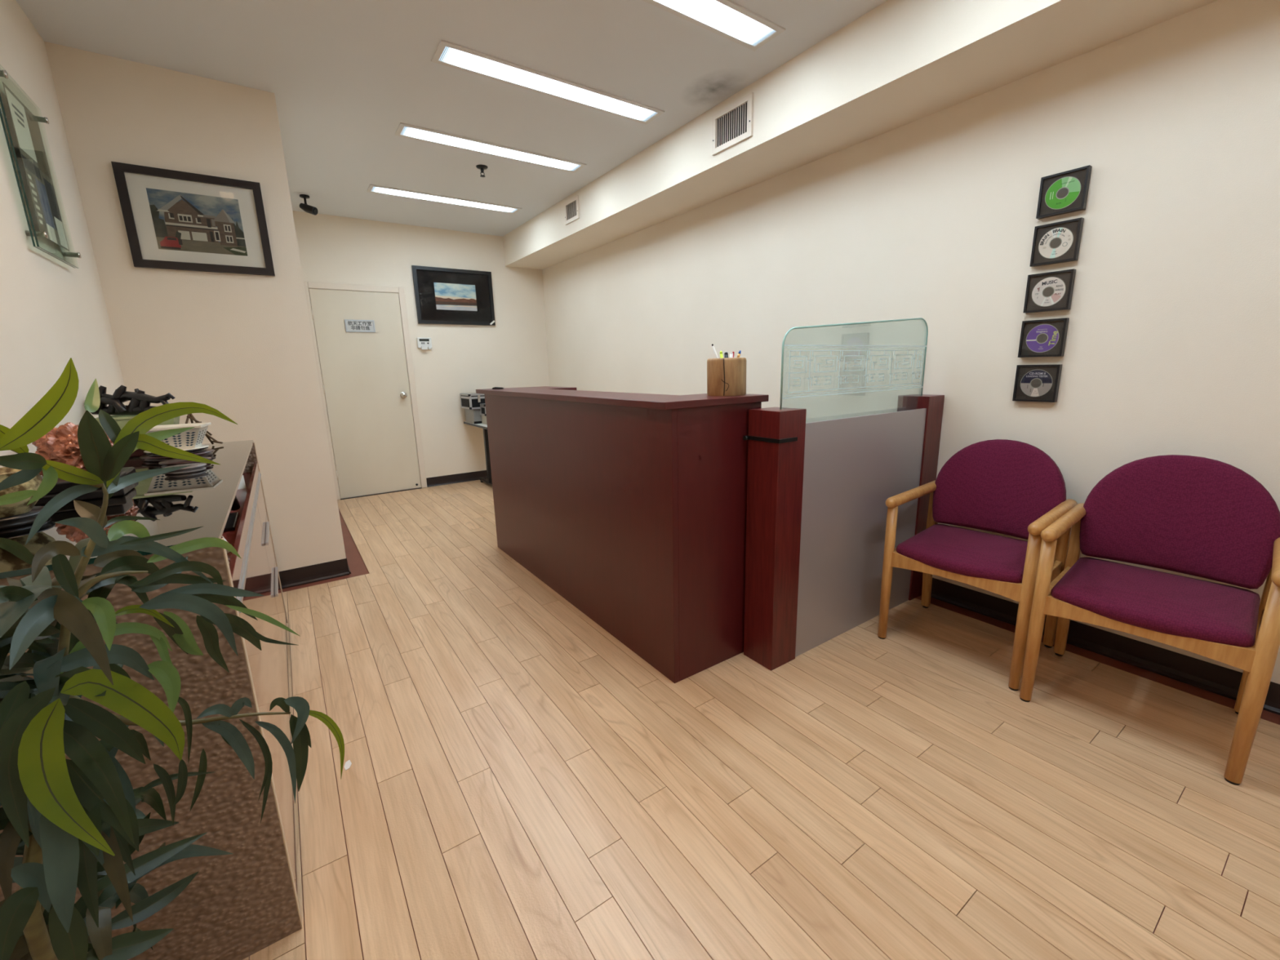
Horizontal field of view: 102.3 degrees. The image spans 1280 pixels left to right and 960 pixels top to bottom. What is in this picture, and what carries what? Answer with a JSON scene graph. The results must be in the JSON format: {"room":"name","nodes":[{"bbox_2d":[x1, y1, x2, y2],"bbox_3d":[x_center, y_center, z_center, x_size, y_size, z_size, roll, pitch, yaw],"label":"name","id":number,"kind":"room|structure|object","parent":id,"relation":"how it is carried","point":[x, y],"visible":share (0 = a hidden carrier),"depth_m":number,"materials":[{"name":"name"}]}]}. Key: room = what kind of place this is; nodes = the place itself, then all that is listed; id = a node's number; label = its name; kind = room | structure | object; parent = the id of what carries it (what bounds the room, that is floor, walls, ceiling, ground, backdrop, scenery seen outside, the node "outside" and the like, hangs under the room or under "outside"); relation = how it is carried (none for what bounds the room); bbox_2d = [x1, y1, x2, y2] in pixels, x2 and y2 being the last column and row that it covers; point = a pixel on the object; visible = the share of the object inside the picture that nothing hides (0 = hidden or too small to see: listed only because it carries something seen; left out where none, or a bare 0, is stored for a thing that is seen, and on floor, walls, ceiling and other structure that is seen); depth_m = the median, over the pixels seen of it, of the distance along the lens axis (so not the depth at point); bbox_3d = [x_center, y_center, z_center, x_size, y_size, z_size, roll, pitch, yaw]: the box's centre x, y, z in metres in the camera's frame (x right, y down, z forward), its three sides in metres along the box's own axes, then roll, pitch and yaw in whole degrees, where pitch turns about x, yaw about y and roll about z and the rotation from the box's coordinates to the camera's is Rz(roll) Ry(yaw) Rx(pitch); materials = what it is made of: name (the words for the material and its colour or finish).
{"room":"lobby","nodes":[
{"label":"lobby","id":0,"kind":"room"},
{"bbox_2d":[0,0,128,475],"bbox_3d":[-1.681,-0.353,1.186,0.100,2.847,7.939,-10,15,-33],"label":"wall","id":1,"kind":"structure","parent":0,"point":[53,312],"depth_m":1.89,"materials":[{"name":"beige paint"}]},
{"bbox_2d":[0,70,81,268],"bbox_3d":[-2.173,-1.105,1.861,0.048,0.573,0.436,-10,15,-33],"label":"plaque","id":2,"kind":"object","parent":1,"relation":"attached to","point":[25,124],"visible":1,"depth_m":1.84,"materials":[{"name":"clear glass"}]},
{"bbox_2d":[4,87,68,248],"bbox_3d":[-2.185,-1.106,1.878,0.001,0.455,0.295,-10,15,-33],"label":"print","id":3,"kind":"object","parent":2,"relation":"attached to","point":[26,126],"depth_m":1.86,"materials":[{"name":"beige paper"}]},
{"bbox_2d":[44,41,346,571],"bbox_3d":[-2.896,-0.849,3.713,0.831,2.702,2.321,-10,15,-33],"label":"wall","id":4,"kind":"structure","parent":0,"point":[239,346],"depth_m":2.69,"materials":[{"name":"beige paint"}]},
{"bbox_2d":[111,161,275,275],"bbox_3d":[-2.243,-1.307,2.627,0.566,0.462,0.021,-10,15,-33],"label":"framed picture","id":5,"kind":"object","parent":4,"relation":"attached to","point":[174,220],"visible":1,"depth_m":2.61,"materials":[{"name":"black wood"}]},
{"bbox_2d":[146,187,247,256],"bbox_3d":[-2.244,-1.306,2.626,0.356,0.276,0.002,-10,15,-33],"label":"print","id":6,"kind":"object","parent":5,"relation":"attached to","point":[181,221],"depth_m":2.62,"materials":[{"name":"paper"}]},
{"bbox_2d":[278,557,351,589],"bbox_3d":[-2.855,0.419,3.989,0.845,0.107,2.335,-10,15,-33],"label":"baseboard","id":7,"kind":"structure","parent":4,"relation":"attached to","point":[337,568],"depth_m":3.18,"materials":[{"name":"black plastic"}]},
{"bbox_2d":[292,210,549,496],"bbox_3d":[-2.581,-1.245,5.356,3.474,2.847,0.100,-10,15,-33],"label":"wall","id":8,"kind":"structure","parent":0,"point":[512,353],"depth_m":5.63,"materials":[{"name":"beige paint"}]},
{"bbox_2d":[303,281,426,499],"bbox_3d":[-2.733,-0.874,5.213,0.896,2.094,0.078,-10,15,-33],"label":"door","id":9,"kind":"structure","parent":8,"relation":"in","point":[365,387],"depth_m":5.23,"materials":[{"name":"beige paint"}]},
{"bbox_2d":[344,319,375,332],"bbox_3d":[-2.761,-1.520,5.090,0.260,0.116,0.011,-10,15,-33],"label":"door sign","id":10,"kind":"object","parent":9,"relation":"attached to","point":[351,326],"visible":1,"depth_m":5.09,"materials":[{"name":"grey plastic"}]},
{"bbox_2d":[416,337,431,349],"bbox_3d":[-2.274,-1.439,5.446,0.140,0.124,0.042,-10,15,-33],"label":"switch","id":11,"kind":"object","parent":8,"relation":"attached to","point":[423,343],"visible":1,"depth_m":5.43,"materials":[{"name":"white plastic"}]},
{"bbox_2d":[411,265,495,325],"bbox_3d":[-1.984,-1.969,5.550,0.820,0.569,0.031,-10,15,-33],"label":"framed picture","id":12,"kind":"object","parent":8,"relation":"attached to","point":[442,295],"visible":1,"depth_m":5.54,"materials":[{"name":"black paint"}]},
{"bbox_2d":[433,282,477,311],"bbox_3d":[-1.980,-1.970,5.556,0.433,0.271,0.001,-10,15,-33],"label":"print","id":13,"kind":"object","parent":12,"relation":"attached to","point":[447,296],"depth_m":5.55,"materials":[{"name":"paper"}]},
{"bbox_2d":[426,470,487,487],"bbox_3d":[-1.722,-0.077,6.128,1.541,0.107,0.014,-10,15,-33],"label":"baseboard","id":14,"kind":"structure","parent":8,"relation":"attached to","point":[472,476],"depth_m":5.88,"materials":[{"name":"black plastic"}]},
{"bbox_2d":[15,0,887,236],"bbox_3d":[-0.314,-1.947,1.890,3.374,0.100,7.839,-10,15,-33],"label":"ceiling","id":15,"kind":"structure","parent":0,"point":[343,76],"depth_m":2.55,"materials":[{"name":"paint"}]},
{"bbox_2d":[299,194,317,215],"bbox_3d":[-2.762,-2.284,4.294,0.141,0.154,0.071,1,13,10],"label":"security camera","id":16,"kind":"object","parent":15,"relation":"attached to","point":[304,206],"visible":1,"depth_m":4.27,"materials":[{"name":"black paint"}]},
{"bbox_2d":[366,184,521,213],"bbox_3d":[-1.657,-2.427,4.478,1.259,0.007,0.184,-10,15,-33],"label":"recessed light","id":17,"kind":"object","parent":15,"relation":"in","point":[372,188],"visible":1,"depth_m":4.43,"materials":[{"name":"white plastic"}]},
{"bbox_2d":[475,164,488,177],"bbox_3d":[-1.153,-2.254,3.770,0.084,0.065,0.084,-10,15,-33],"label":"sprinkler","id":18,"kind":"object","parent":15,"relation":"attached to","point":[482,167],"visible":1,"depth_m":3.76,"materials":[{"name":"grey metal"}]},
{"bbox_2d":[395,122,586,173],"bbox_3d":[-0.959,-2.227,3.490,1.259,0.007,0.184,-10,15,-33],"label":"recessed light","id":19,"kind":"object","parent":15,"relation":"in","point":[407,131],"visible":1,"depth_m":3.44,"materials":[{"name":"white plastic"}]},
{"bbox_2d":[431,40,664,124],"bbox_3d":[-0.427,-2.075,2.736,1.259,0.007,0.184,-10,15,-33],"label":"recessed light","id":20,"kind":"object","parent":15,"relation":"in","point":[446,54],"visible":1,"depth_m":2.67,"materials":[{"name":"white plastic"}]},
{"bbox_2d":[642,0,785,51],"bbox_3d":[0.077,-1.930,2.021,1.259,0.007,0.184,-10,15,-33],"label":"recessed light","id":21,"kind":"object","parent":15,"relation":"in","point":[727,19],"visible":1,"depth_m":2.22,"materials":[{"name":"white plastic"}]},
{"bbox_2d":[242,478,1279,959],"bbox_3d":[-0.248,0.765,2.485,3.574,0.060,8.039,-10,15,-33],"label":"floor","id":22,"kind":"structure","parent":0,"point":[520,783],"depth_m":1.53,"materials":[{"name":"brown wood"}]},
{"bbox_2d":[0,440,302,959],"bbox_3d":[-1.507,0.453,1.698,0.493,0.945,1.855,-10,15,-33],"label":"cabinet","id":23,"kind":"object","parent":22,"relation":"on","point":[237,904],"visible":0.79,"depth_m":1.08,"materials":[{"name":"brown laminate"}]},
{"bbox_2d":[0,506,44,529],"bbox_3d":[-1.369,0.084,1.110,0.140,0.020,0.140,-10,15,-33],"label":"display stand","id":24,"kind":"object","parent":23,"relation":"on","point":[28,517],"visible":0.54,"depth_m":1.09,"materials":[{"name":"black plastic"}]},
{"bbox_2d":[0,466,42,517],"bbox_3d":[-1.371,0.028,1.098,0.140,0.094,0.140,-10,15,-33],"label":"rock","id":25,"kind":"object","parent":24,"relation":"on","point":[21,507],"visible":0.44,"depth_m":1.09,"materials":[{"name":"beige stone"}]},
{"bbox_2d":[34,483,134,506],"bbox_3d":[-1.461,0.033,1.351,0.180,0.022,0.130,-10,15,-33],"label":"display stand","id":26,"kind":"object","parent":23,"relation":"on","point":[97,494],"visible":0.33,"depth_m":1.32,"materials":[{"name":"plastic"}]},
{"bbox_2d":[46,471,126,494],"bbox_3d":[-1.461,0.008,1.346,0.160,0.028,0.110,-10,15,-33],"label":"display stand","id":27,"kind":"object","parent":26,"relation":"on","point":[61,485],"visible":0.11,"depth_m":1.29,"materials":[{"name":"black plastic"}]},
{"bbox_2d":[40,466,135,478],"bbox_3d":[-1.632,-0.003,1.515,0.200,0.030,0.140,-10,15,-33],"label":"display stand","id":28,"kind":"object","parent":23,"relation":"on","point":[128,470],"visible":0.16,"depth_m":1.58,"materials":[{"name":"black plastic"}]},
{"bbox_2d":[31,422,114,476],"bbox_3d":[-1.635,-0.092,1.498,0.196,0.150,0.185,-10,15,-33],"label":"rock","id":29,"kind":"object","parent":28,"relation":"on","point":[60,444],"visible":0.27,"depth_m":1.44,"materials":[{"name":"stone"}]},
{"bbox_2d":[128,448,147,457],"bbox_3d":[-1.980,-0.125,2.076,0.230,0.045,0.160,-10,15,-33],"label":"display stand","id":30,"kind":"object","parent":23,"relation":"on","point":[139,452],"visible":0.02,"depth_m":2.00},
{"bbox_2d":[94,414,179,430],"bbox_3d":[-1.982,-0.203,2.059,0.232,0.113,0.169,-10,15,-33],"label":"planter","id":31,"kind":"object","parent":30,"relation":"on","point":[122,420],"visible":0.04,"depth_m":1.97,"materials":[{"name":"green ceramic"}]},
{"bbox_2d":[90,385,174,415],"bbox_3d":[-2.004,-0.311,2.011,0.357,0.118,0.076,-2,12,-1],"label":"carving","id":32,"kind":"object","parent":31,"relation":"on","point":[140,402],"visible":0.73,"depth_m":2.01,"materials":[{"name":"black wood"}]},
{"bbox_2d":[139,448,214,462],"bbox_3d":[-1.771,-0.095,1.981,0.216,0.016,0.216,-10,15,-33],"label":"display stand","id":33,"kind":"object","parent":23,"relation":"on","point":[145,458],"visible":0.48,"depth_m":1.90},
{"bbox_2d":[144,446,208,457],"bbox_3d":[-1.772,-0.110,1.978,0.184,0.014,0.184,-10,15,-33],"label":"display stand","id":34,"kind":"object","parent":33,"relation":"on","point":[204,449],"visible":0.4,"depth_m":1.95,"materials":[{"name":"black plastic"}]},
{"bbox_2d":[143,444,208,453],"bbox_3d":[-1.772,-0.119,1.976,0.190,0.004,0.190,-10,15,-33],"label":"saucer","id":35,"kind":"object","parent":34,"relation":"on","point":[201,446],"visible":0.31,"depth_m":1.96,"materials":[{"name":"beige ceramic"}]},
{"bbox_2d":[146,422,211,448],"bbox_3d":[-1.773,-0.163,1.966,0.202,0.086,0.160,-8,14,-28],"label":"flower pot","id":36,"kind":"object","parent":35,"relation":"on","point":[193,437],"visible":0.7,"depth_m":1.94,"materials":[{"name":"plastic"}]},
{"bbox_2d":[158,456,211,467],"bbox_3d":[-1.582,-0.061,1.799,0.140,0.018,0.140,-10,15,-33],"label":"display stand","id":37,"kind":"object","parent":23,"relation":"on","point":[175,461],"visible":0.46,"depth_m":1.76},
{"bbox_2d":[164,462,206,474],"bbox_3d":[-1.479,-0.037,1.678,0.110,0.018,0.110,-10,15,-33],"label":"display stand","id":38,"kind":"object","parent":23,"relation":"on","point":[194,467],"visible":0.73,"depth_m":1.66,"materials":[{"name":"grey"}]},
{"bbox_2d":[185,413,222,444],"bbox_3d":[-1.953,-0.224,2.270,0.150,0.148,0.095,2,13,14],"label":"easel","id":39,"kind":"object","parent":23,"relation":"on","point":[190,416],"visible":0.34,"depth_m":2.29,"materials":[{"name":"brown"}]},
{"bbox_2d":[222,511,239,532],"bbox_3d":[-1.301,0.134,1.596,0.085,0.012,0.210,-10,15,-33],"label":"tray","id":40,"kind":"object","parent":23,"relation":"on","point":[233,517],"visible":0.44,"depth_m":1.58,"materials":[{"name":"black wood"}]},
{"bbox_2d":[231,495,239,511],"bbox_3d":[-1.293,0.073,1.597,0.036,0.086,0.188,-6,13,-19],"label":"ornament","id":41,"kind":"object","parent":40,"relation":"on","point":[236,505],"visible":0.17,"depth_m":1.66,"materials":[{"name":"black"}]},
{"bbox_2d":[237,475,246,489],"bbox_3d":[-1.655,0.011,2.103,0.055,0.052,0.078,10,17,42],"label":"price card","id":42,"kind":"object","parent":23,"relation":"on","point":[242,485],"visible":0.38,"depth_m":2.11,"materials":[{"name":"white paper"}]},
{"bbox_2d":[0,357,344,959],"bbox_3d":[-0.768,0.476,0.756,0.348,1.268,0.468,2,13,16],"label":"potted plant","id":43,"kind":"object","parent":22,"relation":"on","point":[74,823],"visible":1,"depth_m":0.66,"materials":[{"name":"green plant"}]},
{"bbox_2d":[344,760,351,770],"bbox_3d":[-0.950,0.927,1.678,0.022,0.001,0.045,-10,15,-33],"label":"paper scrap","id":44,"kind":"object","parent":22,"relation":"on","point":[348,763],"visible":1,"depth_m":1.68,"materials":[{"name":"white paper"}]},
{"bbox_2d":[463,421,492,486],"bbox_3d":[-1.511,-0.298,5.727,0.587,0.688,0.795,-10,15,-33],"label":"side table","id":45,"kind":"object","parent":22,"relation":"on","point":[489,481],"visible":0.38,"depth_m":5.59,"materials":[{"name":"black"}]},
{"bbox_2d":[464,408,482,423],"bbox_3d":[-1.748,-0.721,5.703,0.280,0.157,0.322,-10,15,-33],"label":"tool case","id":46,"kind":"object","parent":45,"relation":"on","point":[473,415],"visible":0.44,"depth_m":5.54,"materials":[{"name":"grey"}]},
{"bbox_2d":[459,392,484,409],"bbox_3d":[-1.752,-0.871,5.651,0.344,0.158,0.352,-10,15,-33],"label":"flight case","id":47,"kind":"object","parent":46,"relation":"on","point":[470,401],"visible":0.57,"depth_m":5.49,"materials":[{"name":"black"}]},
{"bbox_2d":[481,415,487,424],"bbox_3d":[-1.571,-0.648,5.507,0.185,0.091,0.173,-10,15,-33],"label":"box","id":48,"kind":"object","parent":45,"relation":"on","point":[483,417],"visible":0.14,"depth_m":5.46,"materials":[{"name":"beige"}]},
{"bbox_2d":[480,403,486,416],"bbox_3d":[-1.574,-0.752,5.481,0.212,0.123,0.177,-10,15,-33],"label":"flight case","id":49,"kind":"object","parent":48,"relation":"on","point":[482,406],"visible":0.29,"depth_m":5.44,"materials":[{"name":"black"}]},
{"bbox_2d":[475,386,768,683],"bbox_3d":[-0.211,0.056,2.955,0.702,1.121,2.111,-10,15,-33],"label":"reception desk","id":50,"kind":"object","parent":22,"relation":"on","point":[631,508],"visible":0.94,"depth_m":2.18,"materials":[{"name":"brown wood"}]},
{"bbox_2d":[492,386,503,389],"bbox_3d":[-0.943,-0.611,3.426,0.075,0.014,0.035,-3,12,-6],"label":"gadget","id":51,"kind":"object","parent":50,"relation":"on","point":[494,388],"visible":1,"depth_m":3.41,"materials":[{"name":"black paint"}]},
{"bbox_2d":[475,386,768,409],"bbox_3d":[-0.296,-0.466,2.789,0.526,0.027,2.111,-10,15,-33],"label":"countertop","id":52,"kind":"structure","parent":50,"relation":"on","point":[661,402],"depth_m":2.13,"materials":[{"name":"brown wood"}]},
{"bbox_2d":[706,357,746,395],"bbox_3d":[0.360,-0.425,2.120,0.176,0.148,0.157,-10,15,-33],"label":"pencil holder","id":53,"kind":"object","parent":50,"relation":"on","point":[726,376],"visible":1,"depth_m":2.05,"materials":[{"name":"brown wood"}]},
{"bbox_2d":[711,343,718,358],"bbox_3d":[0.317,-0.496,2.106,0.049,0.117,0.008,0,12,6],"label":"pen","id":54,"kind":"object","parent":53,"relation":"in","point":[713,346],"visible":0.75,"depth_m":2.10,"materials":[{"name":"white plastic"}]},
{"bbox_2d":[720,351,723,358],"bbox_3d":[0.339,-0.485,2.120,0.023,0.089,0.013,1,13,11],"label":"highlighter","id":55,"kind":"object","parent":53,"relation":"in","point":[721,352],"visible":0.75,"depth_m":2.11,"materials":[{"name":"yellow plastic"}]},
{"bbox_2d":[724,351,728,358],"bbox_3d":[0.352,-0.478,2.097,0.021,0.083,0.017,-10,15,-33],"label":"marker","id":56,"kind":"object","parent":53,"relation":"in","point":[726,353],"visible":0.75,"depth_m":2.08,"materials":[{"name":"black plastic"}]},
{"bbox_2d":[742,317,944,671],"bbox_3d":[0.977,-0.009,2.377,1.252,1.440,0.168,-10,15,-33],"label":"privacy screen","id":57,"kind":"object","parent":22,"relation":"on","point":[818,492],"visible":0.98,"depth_m":2.21,"materials":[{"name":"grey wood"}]},
{"bbox_2d":[877,439,1077,690],"bbox_3d":[1.447,0.293,2.229,0.552,0.890,0.558,-11,16,-38],"label":"chair","id":58,"kind":"object","parent":22,"relation":"on","point":[1009,487],"visible":0.88,"depth_m":2.22,"materials":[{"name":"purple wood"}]},
{"bbox_2d":[1019,454,1279,785],"bbox_3d":[1.766,0.385,1.775,0.552,0.890,0.558,-11,16,-38],"label":"chair","id":59,"kind":"object","parent":22,"relation":"on","point":[1196,516],"visible":1,"depth_m":1.75,"materials":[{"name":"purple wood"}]},
{"bbox_2d":[502,0,1217,269],"bbox_3d":[0.892,-1.952,2.740,0.452,0.311,7.839,-10,15,-33],"label":"ceiling soffit","id":60,"kind":"structure","parent":0,"point":[900,63],"depth_m":2.40,"materials":[{"name":"beige paint"}]},
{"bbox_2d":[564,195,579,225],"bbox_3d":[-0.586,-2.313,4.426,0.015,0.176,0.247,-10,15,-33],"label":"air vent","id":61,"kind":"object","parent":60,"relation":"in","point":[571,207],"visible":1,"depth_m":4.42,"materials":[{"name":"white metal"}]},
{"bbox_2d":[711,92,753,155],"bbox_3d":[0.511,-1.977,2.877,0.015,0.205,0.309,-10,15,-33],"label":"air vent","id":62,"kind":"object","parent":60,"relation":"in","point":[732,125],"visible":1,"depth_m":2.87,"materials":[{"name":"white metal"}]},
{"bbox_2d":[542,0,1279,684],"bbox_3d":[1.147,-0.851,3.143,0.100,2.847,8.039,-10,15,-33],"label":"wall","id":63,"kind":"structure","parent":0,"point":[1172,344],"depth_m":2.25,"materials":[{"name":"beige paint"}]},
{"bbox_2d":[1012,364,1062,402],"bbox_3d":[1.736,-0.424,2.258,0.026,0.158,0.157,-10,15,-33],"label":"disc","id":64,"kind":"object","parent":63,"relation":"attached to","point":[1033,383],"visible":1,"depth_m":2.25,"materials":[{"name":"black paint"}]},
{"bbox_2d":[1031,387,1039,396],"bbox_3d":[1.733,-0.384,2.261,0.001,0.037,0.032,-10,15,-33],"label":"print","id":65,"kind":"object","parent":64,"relation":"attached to","point":[1035,390],"depth_m":2.26},
{"bbox_2d":[1020,382,1051,395],"bbox_3d":[1.732,-0.395,2.261,0.001,0.057,0.115,-10,15,-33],"label":"print","id":66,"kind":"object","parent":64,"relation":"attached to","point":[1042,390],"depth_m":2.27},
{"bbox_2d":[1017,317,1069,357],"bbox_3d":[1.731,-0.609,2.217,0.026,0.155,0.158,-10,15,-33],"label":"disc","id":67,"kind":"object","parent":63,"relation":"attached to","point":[1044,337],"visible":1,"depth_m":2.21,"materials":[{"name":"black paint"}]},
{"bbox_2d":[1022,268,1075,313],"bbox_3d":[1.726,-0.794,2.178,0.026,0.156,0.158,-10,15,-33],"label":"disc","id":68,"kind":"object","parent":63,"relation":"attached to","point":[1051,291],"visible":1,"depth_m":2.17,"materials":[{"name":"black paint"}]},
{"bbox_2d":[1051,293,1061,302],"bbox_3d":[1.739,-0.762,2.157,0.001,0.036,0.037,-10,15,-33],"label":"print","id":69,"kind":"object","parent":68,"relation":"attached to","point":[1055,297],"depth_m":2.16},
{"bbox_2d":[1029,217,1084,266],"bbox_3d":[1.722,-0.980,2.136,0.026,0.158,0.157,-10,15,-33],"label":"disc","id":70,"kind":"object","parent":63,"relation":"attached to","point":[1057,242],"visible":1,"depth_m":2.13,"materials":[{"name":"black paint"}]},
{"bbox_2d":[1049,248,1055,257],"bbox_3d":[1.716,-0.942,2.144,0.001,0.036,0.020,-10,15,-33],"label":"print","id":71,"kind":"object","parent":70,"relation":"attached to","point":[1052,255],"depth_m":2.14},
{"bbox_2d":[1051,228,1055,238],"bbox_3d":[1.710,-1.019,2.134,0.001,0.037,0.019,-10,15,-33],"label":"print","id":72,"kind":"object","parent":70,"relation":"attached to","point":[1054,236],"depth_m":2.13},
{"bbox_2d":[1035,164,1092,219],"bbox_3d":[1.718,-1.164,2.095,0.026,0.156,0.158,-10,15,-33],"label":"disc","id":73,"kind":"object","parent":63,"relation":"attached to","point":[1065,192],"visible":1,"depth_m":2.09,"materials":[{"name":"black paint"}]},
{"bbox_2d":[1062,177,1069,187],"bbox_3d":[1.714,-1.201,2.081,0.001,0.036,0.026,-10,15,-33],"label":"print","id":74,"kind":"object","parent":73,"relation":"attached to","point":[1064,180],"depth_m":2.08},
{"bbox_2d":[1065,177,1072,186],"bbox_3d":[1.722,-1.197,2.071,0.001,0.036,0.021,-10,15,-33],"label":"print","id":75,"kind":"object","parent":73,"relation":"attached to","point":[1070,178],"depth_m":2.07},
{"bbox_2d":[1066,177,1079,192],"bbox_3d":[1.732,-1.179,2.060,0.001,0.059,0.047,-10,15,-33],"label":"print","id":76,"kind":"object","parent":73,"relation":"attached to","point":[1074,186],"depth_m":2.06},
{"bbox_2d":[930,577,1279,715],"bbox_3d":[1.131,0.452,3.395,0.014,0.107,7.839,-10,15,-33],"label":"baseboard","id":77,"kind":"structure","parent":63,"relation":"attached to","point":[1215,678],"depth_m":2.13,"materials":[{"name":"black plastic"}]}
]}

